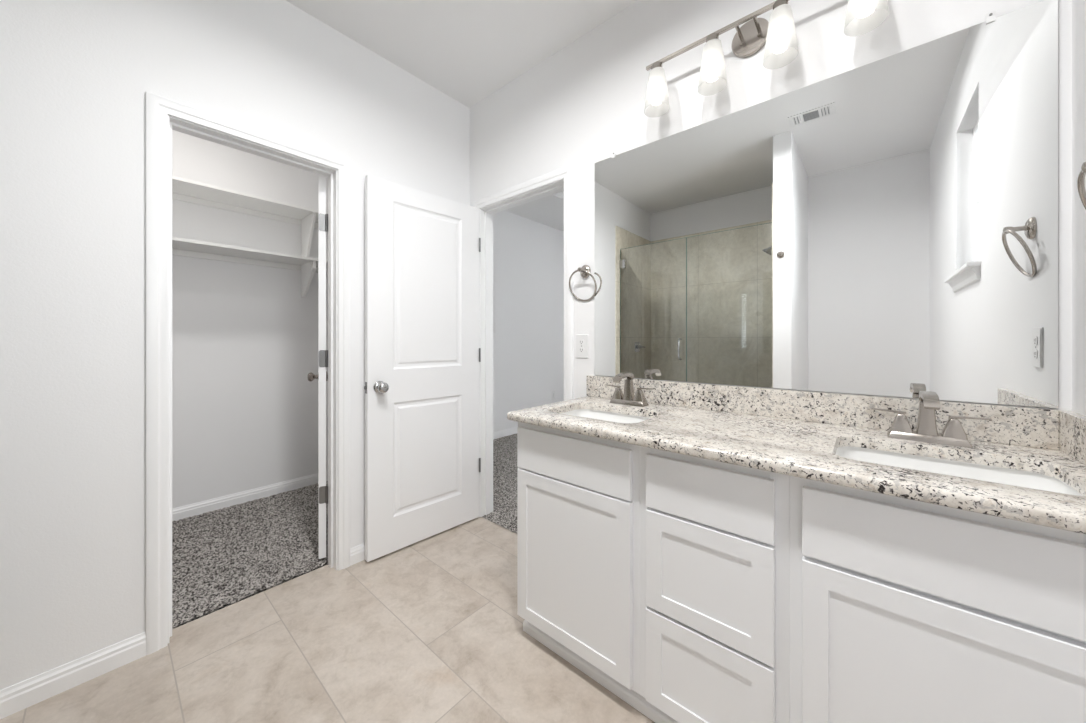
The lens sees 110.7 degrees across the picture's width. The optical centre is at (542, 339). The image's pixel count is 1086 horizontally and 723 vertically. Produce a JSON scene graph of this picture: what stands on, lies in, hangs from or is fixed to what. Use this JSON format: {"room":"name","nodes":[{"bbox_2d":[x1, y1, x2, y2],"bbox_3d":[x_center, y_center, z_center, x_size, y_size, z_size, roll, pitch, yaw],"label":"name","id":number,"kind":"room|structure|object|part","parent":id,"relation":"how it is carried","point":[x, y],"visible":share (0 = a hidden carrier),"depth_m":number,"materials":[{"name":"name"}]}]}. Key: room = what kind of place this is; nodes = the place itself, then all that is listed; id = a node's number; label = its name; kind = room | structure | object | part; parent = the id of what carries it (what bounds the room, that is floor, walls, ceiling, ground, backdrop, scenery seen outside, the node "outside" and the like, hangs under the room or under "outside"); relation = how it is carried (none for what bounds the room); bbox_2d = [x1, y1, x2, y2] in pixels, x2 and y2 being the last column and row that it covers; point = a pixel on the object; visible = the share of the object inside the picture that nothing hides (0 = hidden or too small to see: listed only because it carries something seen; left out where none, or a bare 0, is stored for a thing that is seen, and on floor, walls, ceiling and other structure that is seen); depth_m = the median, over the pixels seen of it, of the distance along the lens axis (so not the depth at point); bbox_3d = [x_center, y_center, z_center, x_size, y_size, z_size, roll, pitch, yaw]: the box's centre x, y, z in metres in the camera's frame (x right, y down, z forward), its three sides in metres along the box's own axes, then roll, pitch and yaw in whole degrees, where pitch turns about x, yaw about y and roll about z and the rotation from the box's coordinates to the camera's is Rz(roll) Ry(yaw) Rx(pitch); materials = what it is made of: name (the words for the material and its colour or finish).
{"room":"bathroom","nodes":[
{"label":"bathroom","id":0,"kind":"room"},
{"bbox_2d":[0,0,469,689],"bbox_3d":[-1.469,-0.203,1.519,0.115,2.756,2.840,0,0,41],"label":"wall","id":1,"kind":"structure","parent":0,"point":[76,76],"depth_m":1.33,"materials":[{"name":"white paint"}]},
{"bbox_2d":[0,543,364,718],"bbox_3d":[-1.137,1.134,1.807,0.014,0.083,1.970,0,0,41],"label":"baseboard","id":2,"kind":"structure","parent":1,"relation":"attached to","point":[24,694],"depth_m":1.27,"materials":[{"name":"white wood"}]},
{"bbox_2d":[146,91,349,654],"bbox_3d":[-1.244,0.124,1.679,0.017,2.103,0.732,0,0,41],"label":"door frame","id":3,"kind":"structure","parent":1,"relation":"attached to","point":[158,108],"depth_m":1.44,"materials":[{"name":"white wood"}]},
{"bbox_2d":[308,176,327,558],"bbox_3d":[-1.306,0.146,2.226,0.171,2.015,0.640,0,0,-30],"label":"door","id":4,"kind":"structure","parent":1,"relation":"in","point":[322,376],"depth_m":1.98,"materials":[{"name":"white wood"}]},
{"bbox_3d":[-1.484,0.238,2.430,0.068,0.065,0.065,0,0,-30],"label":"knob","id":5,"kind":"part","parent":4,"relation":"part of","materials":[{"name":"silver metal"}]},
{"bbox_2d":[364,174,480,561],"bbox_3d":[-0.683,0.148,2.229,0.171,2.030,0.726,0,0,45],"label":"door","id":6,"kind":"structure","parent":1,"relation":"in","point":[423,249],"depth_m":2.18,"materials":[{"name":"white wood"}]},
{"bbox_3d":[-0.851,0.251,1.986,0.068,0.065,0.065,0,0,45],"label":"knob","id":7,"kind":"part","parent":6,"relation":"part of","materials":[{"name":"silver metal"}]},
{"bbox_2d":[172,130,327,508],"bbox_3d":[-2.378,-0.203,2.548,0.115,2.756,2.465,0,0,41],"label":"wall","id":8,"kind":"structure","parent":0,"point":[245,338],"depth_m":2.70,"materials":[{"name":"white paint"}]},
{"bbox_2d":[172,193,318,228],"bbox_3d":[-2.329,-0.931,2.502,0.017,0.040,2.226,0,0,41],"label":"cleat","id":9,"kind":"object","parent":8,"relation":"attached to","point":[175,196],"visible":0.2,"depth_m":2.66,"materials":[{"name":"white paint"}]},
{"bbox_2d":[172,176,327,223],"bbox_3d":[-2.222,-0.961,2.410,0.299,0.019,2.226,0,0,41],"label":"closet shelf","id":10,"kind":"object","parent":9,"relation":"on","point":[182,186],"visible":0.2,"depth_m":2.54,"materials":[{"name":"white paint"}]},
{"bbox_2d":[172,471,327,520],"bbox_3d":[-2.331,1.134,2.504,0.014,0.083,2.230,0,0,41],"label":"baseboard","id":11,"kind":"structure","parent":8,"relation":"attached to","point":[182,512],"depth_m":2.69,"materials":[{"name":"white wood"}]},
{"bbox_2d":[172,249,327,273],"bbox_3d":[-2.329,-0.570,2.502,0.017,0.040,2.226,0,0,41],"label":"cleat","id":12,"kind":"object","parent":8,"relation":"attached to","point":[177,252],"visible":0.2,"depth_m":2.66,"materials":[{"name":"white paint"}]},
{"bbox_2d":[172,237,327,268],"bbox_3d":[-2.222,-0.600,2.410,0.299,0.019,2.226,0,0,41],"label":"closet shelf","id":13,"kind":"object","parent":12,"relation":"on","point":[177,243],"visible":0.2,"depth_m":2.53,"materials":[{"name":"white paint"}]},
{"bbox_2d":[301,212,315,256],"bbox_3d":[-1.806,-0.781,2.890,0.269,0.341,0.018,0,0,41],"label":"shelf bracket","id":14,"kind":"object","parent":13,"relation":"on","point":[307,223],"visible":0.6,"depth_m":2.89,"materials":[{"name":"white paint"}]},
{"bbox_2d":[301,261,315,296],"bbox_3d":[-1.807,-0.465,2.885,0.273,0.250,0.028,0,0,41],"label":"shelf bracket","id":15,"kind":"object","parent":12,"relation":"attached to","point":[308,269],"visible":1,"depth_m":2.89,"materials":[{"name":"white paint"}]},
{"bbox_2d":[0,517,654,722],"bbox_3d":[-0.996,1.215,1.120,4.072,0.080,2.852,0,0,41],"label":"floor","id":16,"kind":"structure","parent":0,"point":[430,629],"depth_m":1.38,"materials":[{"name":"tile"}]},
{"bbox_2d":[172,481,327,627],"bbox_3d":[-1.858,1.172,2.097,1.267,0.011,2.235,0,0,41],"label":"carpet","id":17,"kind":"object","parent":16,"relation":"on","point":[220,556],"visible":0.41,"depth_m":2.10,"materials":[{"name":"grey carpet"}]},
{"bbox_2d":[517,422,639,693],"bbox_3d":[0.266,0.745,1.531,0.531,0.860,0.551,0,0,41],"label":"base cabinet","id":18,"kind":"object","parent":16,"relation":"on","point":[578,495],"visible":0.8,"depth_m":1.29,"materials":[{"name":"white wood"}]},
{"bbox_3d":[0.089,0.797,1.330,0.399,0.487,0.006,0,0,41],"label":"panel","id":19,"kind":"part","parent":18,"relation":"part of","materials":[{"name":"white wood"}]},
{"bbox_3d":[0.090,0.423,1.331,0.490,0.158,0.019,0,0,41],"label":"drawer","id":20,"kind":"part","parent":18,"relation":"part of","materials":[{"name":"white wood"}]},
{"bbox_2d":[523,620,678,722],"bbox_3d":[0.481,1.157,1.060,1.452,0.037,0.036,0,0,41],"label":"toe kick","id":21,"kind":"object","parent":18,"relation":"attached to","point":[631,697],"depth_m":1.28,"materials":[{"name":"white wood"}]},
{"bbox_2d":[507,396,1085,533],"bbox_3d":[0.603,0.298,1.220,1.476,0.030,0.590,0,0,41],"label":"countertop","id":22,"kind":"structure","parent":18,"relation":"on","point":[796,448],"depth_m":0.96,"materials":[{"name":"stone"}]},
{"bbox_2d":[562,409,649,422],"bbox_3d":[0.240,0.390,1.493,0.438,0.152,0.324,0,0,41],"label":"sink basin","id":23,"kind":"object","parent":22,"relation":"in","point":[588,413],"visible":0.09,"depth_m":1.65,"materials":[{"name":"white ceramic"}]},
{"bbox_2d":[605,372,653,406],"bbox_3d":[0.351,0.213,1.627,0.236,0.140,0.141,0,0,41],"label":"faucet","id":24,"kind":"object","parent":22,"relation":"on","point":[628,398],"visible":1,"depth_m":1.64,"materials":[{"name":"silver metal"}]},
{"bbox_3d":[0.340,0.240,1.694,0.046,0.048,0.040,0,0,41],"label":"handle","id":25,"kind":"part","parent":24,"relation":"part of","materials":[{"name":"silver metal"}]},
{"bbox_3d":[0.349,0.162,1.625,0.029,0.038,0.136,0,0,41],"label":"spout","id":26,"kind":"part","parent":24,"relation":"part of","materials":[{"name":"silver metal"}]},
{"bbox_3d":[0.379,0.273,1.660,0.164,0.020,0.056,0,0,41],"label":"plate","id":27,"kind":"part","parent":24,"relation":"part of","materials":[{"name":"silver metal"}]},
{"bbox_3d":[0.418,0.240,1.626,0.046,0.048,0.040,0,0,41],"label":"handle","id":28,"kind":"part","parent":24,"relation":"part of","materials":[{"name":"silver metal"}]},
{"bbox_2d":[871,391,991,447],"bbox_3d":[1.053,0.213,1.024,0.236,0.140,0.141,0,0,41],"label":"faucet","id":29,"kind":"object","parent":22,"relation":"on","point":[953,433],"visible":1,"depth_m":1.04,"materials":[{"name":"silver metal"}]},
{"bbox_3d":[1.020,0.211,1.109,0.076,0.012,0.012,0,0,41],"label":"lever","id":30,"kind":"part","parent":29,"relation":"part of","materials":[{"name":"silver metal"}]},
{"bbox_3d":[1.041,0.240,1.091,0.046,0.048,0.040,0,0,41],"label":"handle","id":31,"kind":"part","parent":29,"relation":"part of","materials":[{"name":"silver metal"}]},
{"bbox_3d":[1.051,0.162,1.022,0.029,0.038,0.136,0,0,41],"label":"spout","id":32,"kind":"part","parent":29,"relation":"part of","materials":[{"name":"silver metal"}]},
{"bbox_3d":[1.080,0.273,1.057,0.164,0.020,0.056,0,0,41],"label":"plate","id":33,"kind":"part","parent":29,"relation":"part of","materials":[{"name":"silver metal"}]},
{"bbox_3d":[1.120,0.240,1.023,0.046,0.048,0.040,0,0,41],"label":"handle","id":34,"kind":"part","parent":29,"relation":"part of","materials":[{"name":"silver metal"}]},
{"bbox_3d":[1.141,0.211,1.005,0.076,0.012,0.012,0,0,41],"label":"lever","id":35,"kind":"part","parent":29,"relation":"part of","materials":[{"name":"silver metal"}]},
{"bbox_2d":[836,446,1082,495],"bbox_3d":[0.947,0.390,0.895,0.438,0.152,0.324,0,0,41],"label":"sink basin","id":36,"kind":"object","parent":22,"relation":"in","point":[1014,477],"visible":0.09,"depth_m":0.97,"materials":[{"name":"white ceramic"}]},
{"bbox_2d":[1058,410,1085,464],"bbox_3d":[1.155,0.232,0.749,0.024,0.102,0.584,0,0,41],"label":"side splash","id":37,"kind":"object","parent":22,"relation":"on","point":[1072,425],"visible":1,"depth_m":0.90,"materials":[{"name":"stone"}]},
{"bbox_2d":[640,446,789,722],"bbox_3d":[0.616,0.745,1.230,0.391,0.860,0.551,0,0,41],"label":"base cabinet","id":38,"kind":"object","parent":16,"relation":"on","point":[715,535],"visible":0.79,"depth_m":1.01,"materials":[{"name":"white wood"}]},
{"bbox_3d":[0.440,0.948,1.028,0.242,0.186,0.006,0,0,41],"label":"panel","id":39,"kind":"part","parent":38,"relation":"part of","materials":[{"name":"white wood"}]},
{"bbox_3d":[0.440,0.655,1.028,0.242,0.198,0.006,0,0,41],"label":"panel","id":40,"kind":"part","parent":38,"relation":"part of","materials":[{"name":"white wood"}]},
{"bbox_3d":[0.441,0.948,1.029,0.334,0.278,0.019,0,0,41],"label":"drawer","id":41,"kind":"part","parent":38,"relation":"part of","materials":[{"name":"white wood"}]},
{"bbox_3d":[0.441,0.655,1.029,0.334,0.290,0.019,0,0,41],"label":"drawer","id":42,"kind":"part","parent":38,"relation":"part of","materials":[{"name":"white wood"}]},
{"bbox_3d":[0.441,0.423,1.029,0.334,0.157,0.019,0,0,41],"label":"drawer","id":43,"kind":"part","parent":38,"relation":"part of","materials":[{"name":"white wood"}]},
{"bbox_2d":[790,476,1085,722],"bbox_3d":[0.968,0.745,0.927,0.540,0.860,0.551,0,0,41],"label":"base cabinet","id":44,"kind":"object","parent":16,"relation":"on","point":[902,610],"visible":0.74,"depth_m":0.74,"materials":[{"name":"white wood"}]},
{"bbox_3d":[0.796,0.423,0.724,0.490,0.158,0.019,0,0,41],"label":"drawer","id":45,"kind":"part","parent":44,"relation":"part of","materials":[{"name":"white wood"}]},
{"bbox_3d":[0.796,0.800,0.724,0.490,0.574,0.019,0,0,41],"label":"door","id":46,"kind":"part","parent":44,"relation":"part of","materials":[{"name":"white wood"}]},
{"bbox_3d":[0.795,0.800,0.722,0.400,0.482,0.006,0,0,41],"label":"panel","id":47,"kind":"part","parent":44,"relation":"part of","materials":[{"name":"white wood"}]},
{"bbox_2d":[286,0,637,230],"bbox_3d":[0.554,-1.770,2.473,4.520,0.380,7.155,0,0,41],"label":"ceiling","id":48,"kind":"structure","parent":0,"point":[467,50],"depth_m":1.94,"materials":[{"name":"white paint"}]},
{"bbox_2d":[493,210,563,431],"bbox_3d":[-0.115,-0.203,5.072,0.115,2.756,4.085,0,0,41],"label":"wall","id":49,"kind":"structure","parent":0,"point":[528,255],"depth_m":4.86,"materials":[{"name":"white paint"}]},
{"bbox_2d":[493,426,517,438],"bbox_3d":[-0.066,1.134,5.030,0.014,0.083,4.085,0,0,41],"label":"baseboard","id":50,"kind":"structure","parent":49,"relation":"attached to","point":[510,431],"depth_m":4.57,"materials":[{"name":"white wood"}]},
{"bbox_2d":[470,0,1071,410],"bbox_3d":[-0.037,-0.203,2.236,4.072,2.756,0.115,0,0,41],"label":"wall","id":51,"kind":"structure","parent":0,"point":[584,103],"depth_m":1.67,"materials":[{"name":"white paint"}]},
{"bbox_2d":[473,164,573,517],"bbox_3d":[-0.119,0.124,2.295,0.825,2.103,0.131,0,0,41],"label":"door frame","id":52,"kind":"structure","parent":51,"relation":"attached to","point":[486,213],"depth_m":2.47,"materials":[{"name":"white wood"}]},
{"bbox_2d":[576,334,587,357],"bbox_3d":[0.201,0.031,1.950,0.075,0.122,0.008,0,0,41],"label":"wall outlet","id":53,"kind":"object","parent":51,"relation":"attached to","point":[581,339],"visible":1,"depth_m":1.95,"materials":[{"name":"white plastic"}]},
{"bbox_2d":[579,347,583,352],"bbox_3d":[0.199,0.052,1.948,0.033,0.029,0.002,0,0,41],"label":"receptacle","id":54,"kind":"object","parent":53,"relation":"attached to","point":[581,349],"depth_m":1.95,"materials":[{"name":"grey plastic"}]},
{"bbox_2d":[569,265,596,300],"bbox_3d":[0.201,-0.293,1.916,0.167,0.188,0.064,0,0,41],"label":"towel ring","id":55,"kind":"object","parent":51,"relation":"attached to","point":[585,271],"visible":1,"depth_m":1.92,"materials":[{"name":"silver metal"}]},
{"bbox_2d":[644,0,888,117],"bbox_3d":[0.749,-1.097,1.386,0.776,0.250,0.147,0,0,41],"label":"vanity light","id":56,"kind":"object","parent":51,"relation":"attached to","point":[778,35],"visible":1,"depth_m":1.40,"materials":[{"name":"white glass"}]},
{"bbox_2d":[651,62,661,68],"bbox_3d":[0.481,-1.147,1.589,0.045,0.032,0.045,0,0,41],"label":"socket","id":57,"kind":"object","parent":56,"relation":"attached to","point":[656,65],"depth_m":1.57,"materials":[{"name":"silver metal"}]},
{"bbox_3d":[0.481,-1.054,1.589,0.105,0.165,0.105,0,0,41],"label":"lamp shade","id":58,"kind":"part","parent":56,"relation":"part of","materials":[{"name":"white glass"}]},
{"bbox_2d":[706,33,718,41],"bbox_3d":[0.651,-1.147,1.443,0.045,0.032,0.045,0,0,41],"label":"socket","id":59,"kind":"object","parent":56,"relation":"attached to","point":[713,37],"depth_m":1.42,"materials":[{"name":"silver metal"}]},
{"bbox_3d":[0.651,-1.054,1.443,0.105,0.165,0.105,0,0,41],"label":"lamp shade","id":60,"kind":"part","parent":56,"relation":"part of","materials":[{"name":"white glass"}]},
{"bbox_3d":[0.742,-1.169,1.422,0.012,0.012,0.075,0,0,41],"label":"arm","id":61,"kind":"part","parent":56,"relation":"part of","materials":[{"name":"silver metal"}]},
{"bbox_3d":[0.787,-1.169,1.383,0.012,0.012,0.075,0,0,41],"label":"arm","id":62,"kind":"part","parent":56,"relation":"part of","materials":[{"name":"silver metal"}]},
{"bbox_2d":[773,0,787,9],"bbox_3d":[0.821,-1.147,1.297,0.045,0.032,0.045,0,0,41],"label":"socket","id":63,"kind":"object","parent":56,"relation":"attached to","point":[778,4],"depth_m":1.28,"materials":[{"name":"silver metal"}]},
{"bbox_2d":[773,47,787,53],"bbox_3d":[0.821,-1.050,1.297,0.060,0.100,0.060,0,0,41],"label":"bulb","id":64,"kind":"object","parent":56,"relation":"attached to","point":[784,50],"depth_m":1.31,"materials":[{"name":"white glass"}]},
{"bbox_3d":[0.821,-1.054,1.297,0.105,0.165,0.105,0,0,41],"label":"lamp shade","id":65,"kind":"part","parent":56,"relation":"part of","materials":[{"name":"white glass"}]},
{"bbox_2d":[857,9,874,17],"bbox_3d":[0.990,-1.050,1.152,0.060,0.100,0.060,0,0,41],"label":"bulb","id":66,"kind":"object","parent":56,"relation":"attached to","point":[869,14],"depth_m":1.16,"materials":[{"name":"white glass"}]},
{"bbox_3d":[0.990,-1.054,1.152,0.105,0.165,0.105,0,0,41],"label":"lamp shade","id":67,"kind":"part","parent":56,"relation":"part of","materials":[{"name":"white glass"}]},
{"bbox_2d":[587,375,1058,449],"bbox_3d":[0.779,0.232,1.444,1.454,0.102,0.021,0,0,41],"label":"backsplash","id":68,"kind":"structure","parent":51,"relation":"attached to","point":[1011,425],"depth_m":1.24,"materials":[{"name":"stone"}]},
{"bbox_2d":[595,0,1057,407],"bbox_3d":[0.798,-0.369,1.436,1.417,1.092,0.008,0,0,41],"label":"wall mirror","id":69,"kind":"object","parent":51,"relation":"attached to","point":[888,226],"visible":1,"depth_m":1.23,"materials":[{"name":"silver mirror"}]},
{"bbox_2d":[1072,0,1085,415],"bbox_3d":[0.487,-0.203,-0.163,0.150,2.756,2.840,0,0,41],"label":"wall","id":70,"kind":"structure","parent":0,"point":[1078,6],"depth_m":0.93,"materials":[{"name":"white paint"}]},
{"bbox_2d":[1077,162,1085,208],"bbox_3d":[1.137,-0.293,0.755,0.064,0.188,0.167,0,0,41],"label":"towel ring","id":71,"kind":"object","parent":70,"relation":"attached to","point":[1081,177],"visible":1,"depth_m":0.80,"materials":[{"name":"silver metal"}]},
{"bbox_3d":[1.133,-0.356,0.759,0.052,0.023,0.023,0,0,41],"label":"post","id":72,"kind":"part","parent":71,"relation":"part of","materials":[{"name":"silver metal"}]},
{"bbox_3d":[1.522,1.221,3.597,4.520,0.068,4.188,0,0,41],"label":"floor","id":73,"kind":"structure","parent":0,"visible":0},
{"bbox_2d":[482,434,517,532],"bbox_3d":[0.203,1.172,3.674,2.198,0.011,2.599,0,0,41],"label":"carpet","id":74,"kind":"object","parent":73,"relation":"on","point":[505,467],"visible":0.14,"depth_m":3.07,"materials":[{"name":"grey carpet"}]}
]}

